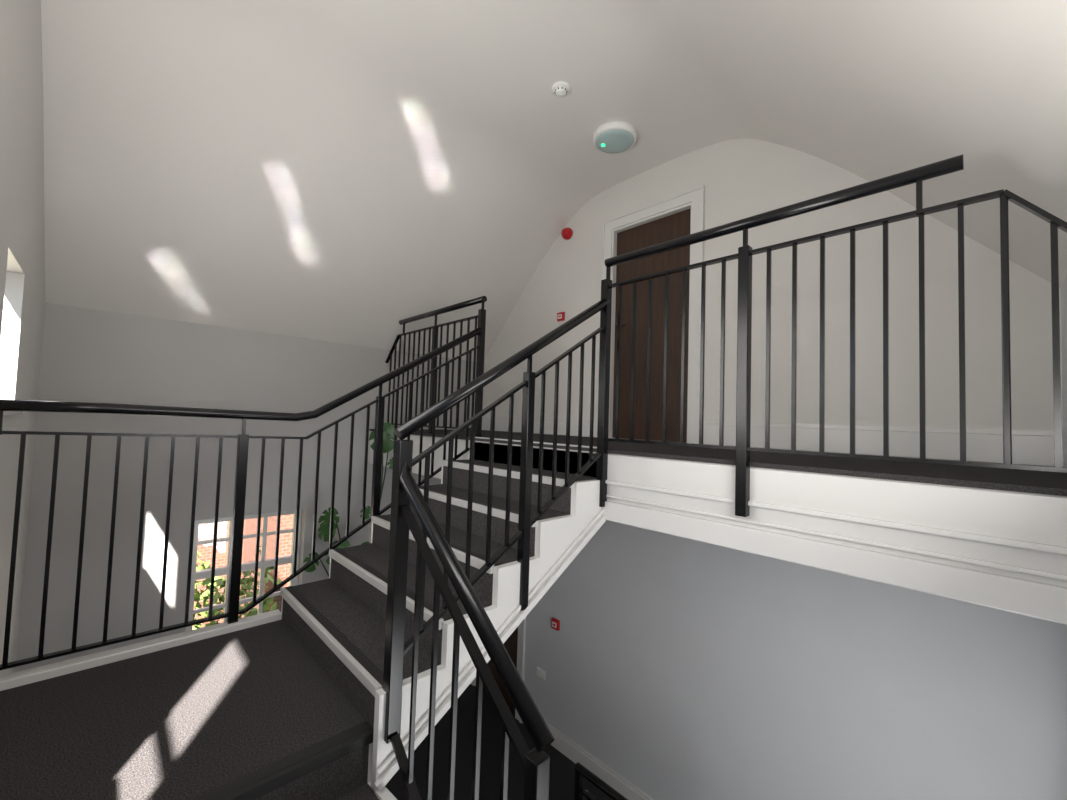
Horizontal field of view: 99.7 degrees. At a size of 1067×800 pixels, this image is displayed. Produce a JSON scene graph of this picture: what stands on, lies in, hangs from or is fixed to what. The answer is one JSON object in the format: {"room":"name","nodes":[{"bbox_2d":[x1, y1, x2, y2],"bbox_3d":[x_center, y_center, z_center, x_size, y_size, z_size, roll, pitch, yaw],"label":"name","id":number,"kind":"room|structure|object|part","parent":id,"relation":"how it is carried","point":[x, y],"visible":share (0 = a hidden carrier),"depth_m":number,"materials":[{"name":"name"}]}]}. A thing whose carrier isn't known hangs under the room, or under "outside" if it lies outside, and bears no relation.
{"room":"stairwell","nodes":[
{"label":"stairwell","id":0,"kind":"room"},
{"bbox_2d":[0,0,44,675],"bbox_3d":[-1.811,0.389,1.295,0.120,5.720,5.360,4,-3,-43],"label":"wall","id":1,"kind":"structure","parent":0,"point":[22,231],"depth_m":2.29,"materials":[{"name":"paint"}]},
{"bbox_2d":[3,411,22,415],"bbox_3d":[-2.495,0.054,2.084,0.120,0.025,0.600,4,-3,-43],"label":"sill","id":2,"kind":"structure","parent":1,"relation":"attached to","point":[5,412],"depth_m":2.07,"materials":[{"name":"white"}]},
{"bbox_2d":[0,619,364,799],"bbox_3d":[-1.394,1.191,1.688,1.110,0.020,1.210,4,-3,-43],"label":"floor","id":3,"kind":"structure","parent":0,"point":[187,721],"depth_m":1.66,"materials":[{"name":"grey carpet"}]},
{"bbox_2d":[191,437,610,799],"bbox_3d":[-0.869,0.798,2.147,2.460,1.178,1.315,4,-3,-43],"label":"staircase","id":4,"kind":"structure","parent":3,"relation":"on","point":[340,619],"depth_m":2.13,"materials":[{"name":"carpet"}]},
{"bbox_2d":[0,309,485,669],"bbox_3d":[-1.324,0.250,2.671,2.463,2.050,0.100,4,-3,-43],"label":"stair railing","id":5,"kind":"object","parent":4,"relation":"on","point":[233,611],"visible":0.86,"depth_m":2.36,"materials":[{"name":"black metal"}]},
{"bbox_3d":[-1.307,-0.200,2.665,2.432,0.852,0.048,4,-3,-43],"label":"handrail","id":6,"kind":"part","parent":5,"relation":"part of","materials":[{"name":"black metal"}]},
{"bbox_3d":[-0.511,0.969,2.485,1.293,0.852,1.315,4,-3,-43],"label":"stringer moulding","id":7,"kind":"part","parent":4,"relation":"part of","materials":[{"name":"white"}]},
{"bbox_2d":[383,298,609,743],"bbox_3d":[-0.059,0.318,2.051,1.234,1.840,0.052,4,-3,-43],"label":"stair railing","id":8,"kind":"object","parent":4,"relation":"on","point":[395,649],"visible":0.88,"depth_m":1.91,"materials":[{"name":"black metal"}]},
{"bbox_3d":[-0.042,-0.211,2.074,1.234,0.780,0.048,4,-3,-43],"label":"handrail","id":9,"kind":"part","parent":8,"relation":"part of","materials":[{"name":"black metal"}]},
{"bbox_2d":[16,303,475,671],"bbox_3d":[-2.173,1.376,4.428,3.770,4.000,0.300,4,-3,-43],"label":"wall","id":10,"kind":"structure","parent":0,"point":[88,355],"depth_m":3.54,"materials":[{"name":"grey paint"}]},
{"bbox_2d":[185,509,301,631],"bbox_3d":[-2.578,1.551,4.034,0.860,1.090,0.050,4,-3,-43],"label":"window","id":11,"kind":"structure","parent":10,"relation":"attached to","point":[263,563],"depth_m":4.02,"materials":[{"name":"white"}]},
{"bbox_2d":[385,684,612,799],"bbox_3d":[-0.467,3.425,2.532,4.090,0.150,5.360,4,-3,-43],"label":"floor","id":12,"kind":"structure","parent":0,"point":[562,769],"depth_m":4.23,"materials":[{"name":"black carpet"}]},
{"bbox_2d":[574,762,627,799],"bbox_3d":[0.614,2.851,2.492,0.048,1.063,1.020,4,-3,-43],"label":"landing railing","id":13,"kind":"object","parent":12,"relation":"on","point":[581,771],"visible":1,"depth_m":2.80,"materials":[{"name":"black metal"}]},
{"bbox_3d":[-1.726,2.804,4.131,0.560,1.150,0.720,4,-3,-43],"label":"trim","id":14,"kind":"structure","parent":12,"relation":"on","visible":0},
{"bbox_2d":[303,423,414,576],"bbox_3d":[-1.494,1.219,4.107,1.097,2.028,0.482,1,-3,14],"label":"monstera","id":15,"kind":"object","parent":14,"relation":"on","point":[388,444],"visible":0.2,"depth_m":4.02,"materials":[{"name":"plant"}]},
{"bbox_2d":[41,0,1066,360],"bbox_3d":[-0.328,-1.411,2.701,3.870,1.848,5.000,4,-3,-43],"label":"ceiling","id":16,"kind":"structure","parent":0,"point":[338,171],"depth_m":2.87,"materials":[{"name":"white paint"}]},
{"bbox_2d":[552,81,569,96],"bbox_3d":[0.189,-2.131,3.092,0.128,0.063,0.128,4,-3,-43],"label":"smoke detector","id":17,"kind":"object","parent":16,"relation":"attached to","point":[560,89],"visible":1,"depth_m":3.06,"materials":[{"name":"white plastic"}]},
{"bbox_2d":[593,121,636,152],"bbox_3d":[0.646,-2.076,3.581,0.348,0.100,0.348,4,-3,-43],"label":"ceiling lamp","id":18,"kind":"object","parent":16,"relation":"attached to","point":[615,136],"depth_m":3.51,"materials":[{"name":"white plastic"}]},
{"bbox_2d":[369,429,1066,495],"bbox_3d":[0.452,0.325,3.447,1.430,0.020,4.760,4,-3,-43],"label":"floor","id":19,"kind":"structure","parent":0,"point":[1028,481],"depth_m":1.92,"materials":[{"name":"grey carpet"}]},
{"bbox_2d":[385,296,486,432],"bbox_3d":[-0.979,-0.258,4.133,0.048,1.113,1.675,4,-3,-43],"label":"landing railing","id":20,"kind":"object","parent":19,"relation":"on","point":[482,299],"visible":0.7,"depth_m":4.04,"materials":[{"name":"black metal"}]},
{"bbox_3d":[-0.900,-0.183,4.045,0.040,0.960,0.040,4,-3,-43],"label":"post","id":21,"kind":"part","parent":20,"relation":"part of","materials":[{"name":"black metal"}]},
{"bbox_3d":[-0.866,-0.734,4.051,0.048,0.163,1.390,4,-3,-43],"label":"handrail","id":22,"kind":"part","parent":20,"relation":"part of","materials":[{"name":"black metal"}]},
{"bbox_2d":[370,431,1066,586],"bbox_3d":[0.453,0.505,3.446,1.410,0.340,4.760,4,-3,-43],"label":"fascia slab","id":23,"kind":"object","parent":19,"relation":"attached to","point":[1003,554],"visible":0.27,"depth_m":1.72,"materials":[{"name":"white paint"}]},
{"bbox_2d":[596,154,1066,516],"bbox_3d":[0.970,-0.112,1.874,0.048,1.368,1.727,4,-3,-43],"label":"landing railing","id":24,"kind":"object","parent":19,"relation":"on","point":[918,175],"visible":0.98,"depth_m":1.76,"materials":[{"name":"black metal"}]},
{"bbox_3d":[0.905,-0.710,1.988,0.048,0.168,1.440,4,-3,-43],"label":"handrail","id":25,"kind":"part","parent":24,"relation":"part of","materials":[{"name":"black metal"}]},
{"bbox_2d":[602,454,1066,624],"bbox_3d":[0.990,0.466,1.859,0.060,0.355,1.720,4,-3,-43],"label":"trim","id":26,"kind":"structure","parent":19,"relation":"attached to","point":[1020,520],"depth_m":1.59,"materials":[{"name":"white paint"}]},
{"bbox_2d":[482,139,1066,799],"bbox_3d":[1.034,0.598,3.998,0.200,5.720,5.360,4,-3,-43],"label":"wall","id":27,"kind":"structure","parent":0,"point":[690,669],"depth_m":3.04,"materials":[{"name":"paint"}]},
{"bbox_2d":[470,617,525,722],"bbox_3d":[-0.372,2.427,5.285,0.192,2.090,0.980,4,-3,-43],"label":"trim","id":28,"kind":"structure","parent":27,"relation":"attached to","point":[522,626],"depth_m":4.88,"materials":[{"name":"white"}]},
{"bbox_2d":[483,627,517,710],"bbox_3d":[-0.370,2.480,5.287,0.040,1.975,0.760,4,-3,-43],"label":"leaf","id":29,"kind":"object","parent":27,"relation":"attached to","point":[510,644],"visible":0.02,"depth_m":5.12,"materials":[{"name":"brown wood"}]},
{"bbox_2d":[537,667,545,679],"bbox_3d":[0.079,2.841,4.673,0.016,0.080,0.120,4,-3,-43],"label":"wall socket","id":30,"kind":"object","parent":27,"relation":"attached to","point":[540,672],"visible":1,"depth_m":4.67,"materials":[{"name":"white plastic"}]},
{"bbox_2d":[551,617,559,630],"bbox_3d":[0.220,2.269,4.553,0.037,0.100,0.100,4,-3,-43],"label":"fire alarm call point","id":31,"kind":"object","parent":27,"relation":"attached to","point":[555,623],"visible":1,"depth_m":4.54,"materials":[{"name":"red plastic"}]},
{"bbox_2d":[557,312,564,321],"bbox_3d":[0.286,-0.876,4.727,0.037,0.090,0.090,4,-3,-43],"label":"fire alarm call point","id":32,"kind":"object","parent":27,"relation":"attached to","point":[561,315],"visible":1,"depth_m":4.71,"materials":[{"name":"red plastic"}]},
{"bbox_2d":[561,227,572,239],"bbox_3d":[0.340,-1.746,4.707,0.080,0.124,0.124,4,-3,-43],"label":"fire alarm sounder","id":33,"kind":"object","parent":27,"relation":"attached to","point":[566,233],"visible":1,"depth_m":4.68,"materials":[{"name":"red plastic"}]},
{"bbox_2d":[522,722,653,799],"bbox_3d":[1.194,3.359,3.457,0.020,0.170,3.810,4,-3,-43],"label":"baseboard","id":34,"kind":"structure","parent":27,"relation":"attached to","point":[571,750],"depth_m":4.11,"materials":[{"name":"white"}]},
{"bbox_2d":[597,184,704,443],"bbox_3d":[1.056,-0.687,4.022,0.192,2.090,1.020,4,-3,-43],"label":"trim","id":35,"kind":"structure","parent":27,"relation":"attached to","point":[694,198],"depth_m":3.70,"materials":[{"name":"white wood"}]},
{"bbox_2d":[612,208,690,441],"bbox_3d":[1.059,-0.634,4.024,0.040,1.975,0.800,4,-3,-43],"label":"door","id":36,"kind":"structure","parent":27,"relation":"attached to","point":[677,225],"depth_m":3.99,"materials":[{"name":"brown wood"}]},
{"bbox_2d":[482,416,1063,466],"bbox_3d":[0.965,0.263,3.936,0.020,0.180,4.760,4,-3,-43],"label":"baseboard","id":37,"kind":"structure","parent":27,"relation":"attached to","point":[1029,447],"depth_m":2.73,"materials":[{"name":"white wood"}]},
{"bbox_2d":[1060,271,1066,467],"bbox_3d":[1.313,1.327,0.762,3.770,4.000,0.300,4,-3,-43],"label":"wall","id":38,"kind":"structure","parent":0,"point":[1063,289],"depth_m":2.13,"materials":[{"name":"paint"}]},
{"bbox_3d":[-0.129,1.928,0.300,1.110,0.200,1.030,4,-3,-43],"label":"floor","id":39,"kind":"structure","parent":0,"visible":0},
{"bbox_2d":[255,743,396,799],"bbox_3d":[-0.729,1.639,0.964,1.125,0.897,0.786,4,-3,-43],"label":"staircase","id":40,"kind":"structure","parent":39,"relation":"on","point":[348,777],"depth_m":1.54,"materials":[{"name":"carpet"}]},
{"bbox_2d":[390,458,554,799],"bbox_3d":[-0.244,1.005,1.342,0.048,1.728,0.808,4,-3,-43],"label":"stair railing","id":41,"kind":"object","parent":40,"relation":"on","point":[535,763],"visible":0.89,"depth_m":1.32,"materials":[{"name":"black metal"}]},
{"bbox_3d":[-0.007,1.362,1.065,0.045,1.007,0.045,4,-3,-43],"label":"post","id":42,"kind":"part","parent":41,"relation":"part of","materials":[{"name":"black metal"}]},
{"bbox_3d":[-1.419,1.341,1.703,1.110,0.280,1.230,4,-3,-43],"label":"landing slab","id":43,"kind":"object","parent":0,"visible":0},
{"bbox_2d":[0,609,281,690],"bbox_3d":[-1.820,1.179,2.138,1.110,0.055,0.070,4,-3,-43],"label":"kerb","id":44,"kind":"object","parent":43,"relation":"on","point":[40,673],"visible":0.75,"depth_m":2.07,"materials":[{"name":"white"}]},
{"label":"outside","id":45,"kind":"structure","parent":0,"visible":0},
{"bbox_3d":[-15.670,5.459,16.076,40.000,0.200,35.000,4,-3,-43],"label":"ground","id":46,"kind":"structure","parent":45,"visible":0},
{"bbox_2d":[192,519,245,628],"bbox_3d":[-10.545,1.815,6.854,10.350,6.600,1.500,4,-3,-43],"label":"block","id":47,"kind":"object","parent":46,"relation":"on","point":[205,531],"visible":0.02,"depth_m":9.43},
{"bbox_2d":[192,545,280,629],"bbox_3d":[-4.822,3.490,6.402,1.956,3.722,1.357,4,-3,-43],"label":"hedge","id":48,"kind":"object","parent":46,"relation":"on","point":[204,595],"visible":0.07,"depth_m":6.59,"materials":[{"name":"green plant"}]},
{"bbox_2d":[241,514,292,617],"bbox_3d":[-3.507,1.556,11.824,6.650,8.000,4.000,4,-3,-43],"label":"wall","id":49,"kind":"structure","parent":46,"relation":"on","point":[286,521],"depth_m":8.24,"materials":[{"name":"orange brick"}]}
]}

